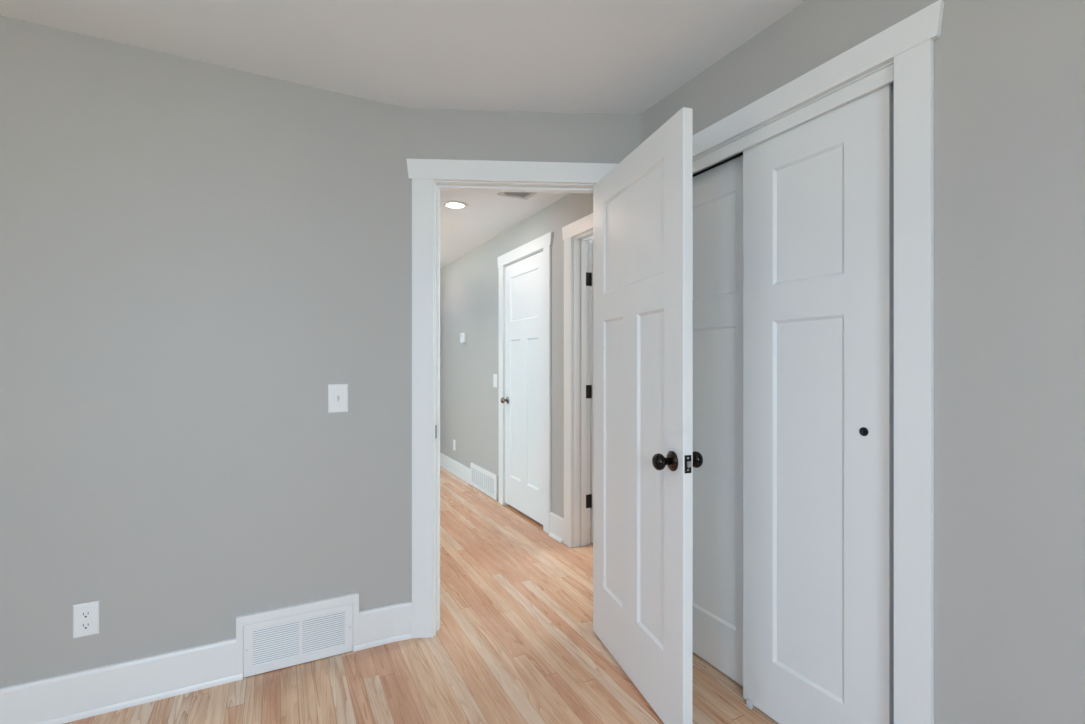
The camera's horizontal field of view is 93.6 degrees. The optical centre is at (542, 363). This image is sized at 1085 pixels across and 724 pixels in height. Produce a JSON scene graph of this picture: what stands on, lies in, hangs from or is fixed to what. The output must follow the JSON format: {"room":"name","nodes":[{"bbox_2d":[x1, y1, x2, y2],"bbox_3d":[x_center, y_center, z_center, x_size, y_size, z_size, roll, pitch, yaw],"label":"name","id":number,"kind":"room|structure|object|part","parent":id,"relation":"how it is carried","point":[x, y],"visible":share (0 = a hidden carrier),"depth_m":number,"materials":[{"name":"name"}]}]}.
{"room":"empty bedroom","nodes":[
{"label":"empty bedroom","id":0,"kind":"room"},
{"bbox_2d":[0,15,346,687],"bbox_3d":[-2.042,0.039,1.605,2.662,2.370,0.115,0,0,-28],"label":"wall","id":1,"kind":"structure","parent":0,"point":[173,228],"depth_m":1.87,"materials":[{"name":"grey paint"}]},
{"bbox_2d":[73,601,99,638],"bbox_3d":[-1.589,0.891,1.772,0.070,0.115,0.008,0,0,-28],"label":"wall outlet","id":2,"kind":"object","parent":1,"relation":"attached to","point":[86,616],"visible":1,"depth_m":1.77,"materials":[{"name":"white plastic"}]},
{"bbox_2d":[79,621,91,629],"bbox_3d":[-1.588,0.911,1.770,0.034,0.028,0.003,0,0,-28],"label":"socket","id":3,"kind":"object","parent":2,"relation":"attached to","point":[83,625],"depth_m":1.77,"materials":[{"name":"white plastic"}]},
{"bbox_2d":[79,610,91,618],"bbox_3d":[-1.588,0.872,1.770,0.034,0.028,0.003,0,0,-28],"label":"socket","id":4,"kind":"object","parent":2,"relation":"attached to","point":[83,614],"depth_m":1.77,"materials":[{"name":"white plastic"}]},
{"bbox_2d":[0,592,411,723],"bbox_3d":[-1.885,1.104,1.605,2.939,0.240,0.030,0,0,-28],"label":"baseboard","id":5,"kind":"structure","parent":1,"relation":"attached to","point":[61,699],"depth_m":1.86,"materials":[{"name":"white paint"}]},
{"bbox_2d":[243,603,352,676],"bbox_3d":[-0.986,1.119,2.075,0.401,0.202,0.015,0,0,-28],"label":"air vent","id":6,"kind":"object","parent":1,"relation":"attached to","point":[278,643],"visible":1,"depth_m":2.06,"materials":[{"name":"white metal"}]},
{"bbox_2d":[328,384,347,412],"bbox_3d":[-0.860,0.146,2.146,0.078,0.119,0.017,0,0,-28],"label":"light switch","id":7,"kind":"object","parent":1,"relation":"attached to","point":[337,393],"visible":1,"depth_m":2.15,"materials":[{"name":"white plastic"}]},
{"bbox_2d":[0,0,805,268],"bbox_3d":[-0.800,-1.171,2.402,7.200,0.050,9.600,0,0,-28],"label":"ceiling","id":8,"kind":"structure","parent":0,"point":[614,57],"depth_m":1.83,"materials":[{"name":"paint"}]},
{"bbox_2d":[442,201,467,208],"bbox_3d":[-0.631,-1.141,3.670,0.184,0.009,0.184,0,0,-28],"label":"recessed light","id":9,"kind":"object","parent":8,"relation":"in","point":[448,204],"visible":1,"depth_m":3.65,"materials":[{"name":"white glass"}]},
{"bbox_2d":[497,192,537,199],"bbox_3d":[-0.152,-1.141,3.377,0.220,0.010,0.240,0,0,-28],"label":"ceiling vent","id":10,"kind":"object","parent":8,"relation":"in","point":[528,195],"visible":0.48,"depth_m":3.43,"materials":[{"name":"grey metal"}]},
{"bbox_2d":[64,466,778,723],"bbox_3d":[-0.800,1.249,2.402,7.200,0.050,9.600,0,0,-28],"label":"floor","id":11,"kind":"structure","parent":0,"point":[515,642],"depth_m":2.03,"materials":[{"name":"brown wood"}]},
{"bbox_2d":[745,698,754,708],"bbox_3d":[0.776,1.211,1.837,0.102,0.026,0.025,0,0,-28],"label":"guide","id":12,"kind":"object","parent":11,"relation":"on","point":[749,703],"visible":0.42,"depth_m":1.81,"materials":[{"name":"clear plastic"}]},
{"bbox_2d":[347,95,644,610],"bbox_3d":[-0.087,0.039,2.352,1.609,2.370,0.204,0,0,-6],"label":"wall","id":13,"kind":"structure","parent":0,"point":[381,137],"depth_m":2.25,"materials":[{"name":"grey paint"}]},
{"bbox_2d":[406,159,617,637],"bbox_3d":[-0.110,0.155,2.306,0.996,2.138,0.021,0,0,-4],"label":"trim","id":14,"kind":"structure","parent":13,"relation":"attached to","point":[423,173],"depth_m":2.27,"materials":[{"name":"white paint"}]},
{"bbox_3d":[-0.536,0.200,2.280,0.095,2.048,0.018,0,0,-3],"label":"casing","id":15,"kind":"part","parent":14,"relation":"part of","materials":[{"name":"white paint"}]},
{"bbox_3d":[-0.110,-0.869,2.306,0.996,0.090,0.019,0,0,-3],"label":"head casing","id":16,"kind":"part","parent":14,"relation":"part of","materials":[{"name":"white paint"}]},
{"bbox_2d":[593,107,702,723],"bbox_3d":[0.353,0.202,1.961,0.172,2.020,0.766,0,0,-17],"label":"door","id":17,"kind":"structure","parent":13,"relation":"in","point":[644,459],"depth_m":1.85,"materials":[{"name":"white paint"}]},
{"bbox_3d":[0.307,0.391,2.115,0.018,1.136,0.170,0,0,-17],"label":"panel","id":18,"kind":"part","parent":17,"relation":"part of","materials":[{"name":"white paint"}]},
{"bbox_3d":[0.352,-0.499,1.963,0.018,0.374,0.488,0,0,-17],"label":"panel","id":19,"kind":"part","parent":17,"relation":"part of","materials":[{"name":"white paint"}]},
{"bbox_3d":[0.397,0.391,1.812,0.018,1.136,0.174,0,0,-17],"label":"panel","id":20,"kind":"part","parent":17,"relation":"part of","materials":[{"name":"white paint"}]},
{"bbox_3d":[0.386,0.317,1.647,0.056,0.055,0.055,0,0,-17],"label":"knob","id":21,"kind":"part","parent":17,"relation":"part of","materials":[{"name":"brown metal"}]},
{"bbox_3d":[0.459,0.317,1.606,0.024,0.057,0.002,0,0,-17],"label":"latch plate","id":22,"kind":"part","parent":17,"relation":"part of","materials":[{"name":"black metal"}]},
{"bbox_3d":[0.497,0.317,1.680,0.056,0.055,0.055,0,0,-17],"label":"knob","id":23,"kind":"part","parent":17,"relation":"part of","materials":[{"name":"brown metal"}]},
{"bbox_2d":[440,193,592,517],"bbox_3d":[-0.444,0.039,4.778,0.135,2.370,5.115,0,0,-28],"label":"wall","id":24,"kind":"structure","parent":0,"point":[469,284],"depth_m":4.82,"materials":[{"name":"grey paint"}]},
{"bbox_2d":[460,333,465,342],"bbox_3d":[-0.833,-0.271,5.345,0.032,0.104,0.120,0,0,-28],"label":"thermostat","id":25,"kind":"object","parent":24,"relation":"attached to","point":[462,335],"visible":1,"depth_m":5.31,"materials":[{"name":"white plastic"}]},
{"bbox_2d":[471,463,497,500],"bbox_3d":[-0.560,1.107,4.833,0.020,0.222,0.680,0,0,-28],"label":"air vent","id":26,"kind":"object","parent":24,"relation":"in","point":[482,479],"visible":1,"depth_m":4.78,"materials":[{"name":"white metal"}]},
{"bbox_2d":[493,374,496,386],"bbox_3d":[-0.430,0.154,4.596,0.010,0.118,0.075,0,0,-28],"label":"light switch","id":27,"kind":"object","parent":24,"relation":"attached to","point":[494,375],"visible":1,"depth_m":4.59,"materials":[{"name":"white plastic"}]},
{"bbox_2d":[440,453,563,542],"bbox_3d":[-1.351,1.143,4.938,1.327,0.161,3.994,0,0,-28],"label":"baseboard","id":28,"kind":"structure","parent":24,"relation":"attached to","point":[456,468],"depth_m":5.20,"materials":[{"name":"white paint"}]},
{"bbox_3d":[0.093,1.214,3.552,0.017,0.020,0.175,0,0,-28],"label":"shoe molding","id":29,"kind":"part","parent":28,"relation":"part of","materials":[{"name":"white paint"}]},
{"bbox_2d":[501,251,542,524],"bbox_3d":[-0.163,0.181,4.066,0.098,2.034,0.747,0,0,-28],"label":"door","id":30,"kind":"structure","parent":24,"relation":"in","point":[523,400],"depth_m":4.07,"materials":[{"name":"white paint"}]},
{"bbox_3d":[-0.211,0.378,4.226,0.018,1.134,0.176,0,0,-28],"label":"panel","id":31,"kind":"part","parent":30,"relation":"part of","materials":[{"name":"white paint"}]},
{"bbox_3d":[-0.137,-0.539,4.084,0.018,0.355,0.496,0,0,-28],"label":"panel","id":32,"kind":"part","parent":30,"relation":"part of","materials":[{"name":"white paint"}]},
{"bbox_3d":[-0.063,0.378,3.942,0.018,1.134,0.176,0,0,-28],"label":"panel","id":33,"kind":"part","parent":30,"relation":"part of","materials":[{"name":"white paint"}]},
{"bbox_2d":[497,232,552,533],"bbox_3d":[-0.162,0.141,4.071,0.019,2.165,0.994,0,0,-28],"label":"trim","id":34,"kind":"structure","parent":24,"relation":"attached to","point":[544,242],"depth_m":3.73,"materials":[{"name":"white paint"}]},
{"bbox_3d":[-0.358,0.188,4.448,0.018,2.073,0.095,0,0,-28],"label":"casing","id":35,"kind":"part","parent":34,"relation":"part of","materials":[{"name":"white paint"}]},
{"bbox_3d":[-0.162,-0.895,4.071,0.019,0.092,0.994,0,0,-28],"label":"head casing","id":36,"kind":"part","parent":34,"relation":"part of","materials":[{"name":"white paint"}]},
{"bbox_3d":[0.035,0.188,3.694,0.018,2.073,0.095,0,0,-28],"label":"casing","id":37,"kind":"part","parent":34,"relation":"part of","materials":[{"name":"white paint"}]},
{"bbox_2d":[562,213,592,547],"bbox_3d":[0.369,0.146,3.052,0.019,2.156,0.987,0,0,-28],"label":"trim","id":38,"kind":"structure","parent":24,"relation":"attached to","point":[584,224],"depth_m":3.41,"materials":[{"name":"white paint"}]},
{"bbox_3d":[0.174,0.192,3.428,0.018,2.064,0.093,0,0,-28],"label":"casing","id":39,"kind":"part","parent":38,"relation":"part of","materials":[{"name":"white paint"}]},
{"bbox_3d":[0.369,-0.886,3.052,0.019,0.092,0.987,0,0,-28],"label":"head casing","id":40,"kind":"part","parent":38,"relation":"part of","materials":[{"name":"white paint"}]},
{"bbox_2d":[573,229,592,547],"bbox_3d":[0.437,0.185,3.088,0.135,2.077,0.779,0,0,-28],"label":"trim","id":41,"kind":"structure","parent":24,"relation":"attached to","point":[581,243],"depth_m":3.41,"materials":[{"name":"white paint"}]},
{"bbox_2d":[586,242,592,542],"bbox_3d":[0.661,0.195,3.563,0.777,2.030,0.109,0,0,-28],"label":"door","id":42,"kind":"structure","parent":24,"relation":"in","point":[589,276],"depth_m":3.44,"materials":[{"name":"white paint"}]},
{"bbox_3d":[0.665,0.195,3.601,0.735,2.030,0.035,0,0,-28],"label":"frame","id":43,"kind":"part","parent":42,"relation":"part of","materials":[{"name":"white paint"}]},
{"bbox_2d":[590,240,592,527],"bbox_3d":[0.867,0.039,4.105,1.568,2.370,0.080,0,0,-28],"label":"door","id":44,"kind":"structure","parent":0,"point":[591,241],"depth_m":3.79,"materials":[{"name":"white wood"}]},
{"bbox_2d":[645,0,1084,723],"bbox_3d":[1.403,0.039,0.636,0.115,2.370,3.832,0,0,-28],"label":"wall","id":45,"kind":"structure","parent":0,"point":[1009,75],"depth_m":1.18,"materials":[{"name":"grey paint"}]},
{"bbox_2d":[692,155,742,685],"bbox_3d":[0.697,0.214,2.058,0.035,2.000,0.499,0,0,-28],"label":"sliding door","id":46,"kind":"structure","parent":45,"relation":"in","point":[717,192],"depth_m":2.03,"materials":[{"name":"white paint"}]},
{"bbox_3d":[0.697,0.436,2.058,0.020,1.148,0.229,0,0,-28],"label":"panel","id":47,"kind":"part","parent":46,"relation":"part of","materials":[{"name":"white paint"}]},
{"bbox_3d":[0.697,-0.466,2.058,0.020,0.379,0.229,0,0,-28],"label":"panel","id":48,"kind":"part","parent":46,"relation":"part of","materials":[{"name":"white paint"}]},
{"bbox_2d":[692,60,893,176],"bbox_3d":[0.780,0.195,1.831,0.115,2.058,1.018,0,0,-28],"label":"trim","id":49,"kind":"structure","parent":45,"relation":"attached to","point":[882,76],"depth_m":1.64,"materials":[{"name":"white paint"}]},
{"bbox_2d":[743,82,893,723],"bbox_3d":[0.857,0.214,1.636,0.038,2.000,0.499,0,0,-28],"label":"sliding door","id":50,"kind":"structure","parent":45,"relation":"in","point":[818,194],"depth_m":1.58,"materials":[{"name":"white paint"}]},
{"bbox_3d":[0.859,0.436,1.636,0.020,1.148,0.229,0,0,-28],"label":"panel","id":51,"kind":"part","parent":50,"relation":"part of","materials":[{"name":"white paint"}]},
{"bbox_3d":[0.859,-0.466,1.636,0.020,0.379,0.229,0,0,-28],"label":"panel","id":52,"kind":"part","parent":50,"relation":"part of","materials":[{"name":"white paint"}]},
{"bbox_3d":[0.925,0.196,1.467,0.003,0.026,0.026,0,0,-28],"label":"finger pull","id":53,"kind":"part","parent":50,"relation":"part of","materials":[{"name":"black metal"}]},
{"bbox_2d":[692,0,944,723],"bbox_3d":[0.719,0.159,1.803,0.019,2.130,1.206,0,0,-28],"label":"trim","id":54,"kind":"structure","parent":45,"relation":"attached to","point":[909,42],"depth_m":1.32,"materials":[{"name":"white paint"}]},
{"bbox_3d":[0.719,-0.864,1.803,0.019,0.085,1.206,0,0,-28],"label":"head casing","id":55,"kind":"part","parent":54,"relation":"part of","materials":[{"name":"white paint"}]},
{"bbox_3d":[0.967,0.202,1.328,0.018,2.045,0.087,0,0,-28],"label":"casing","id":56,"kind":"part","parent":54,"relation":"part of","materials":[{"name":"white paint"}]}
]}

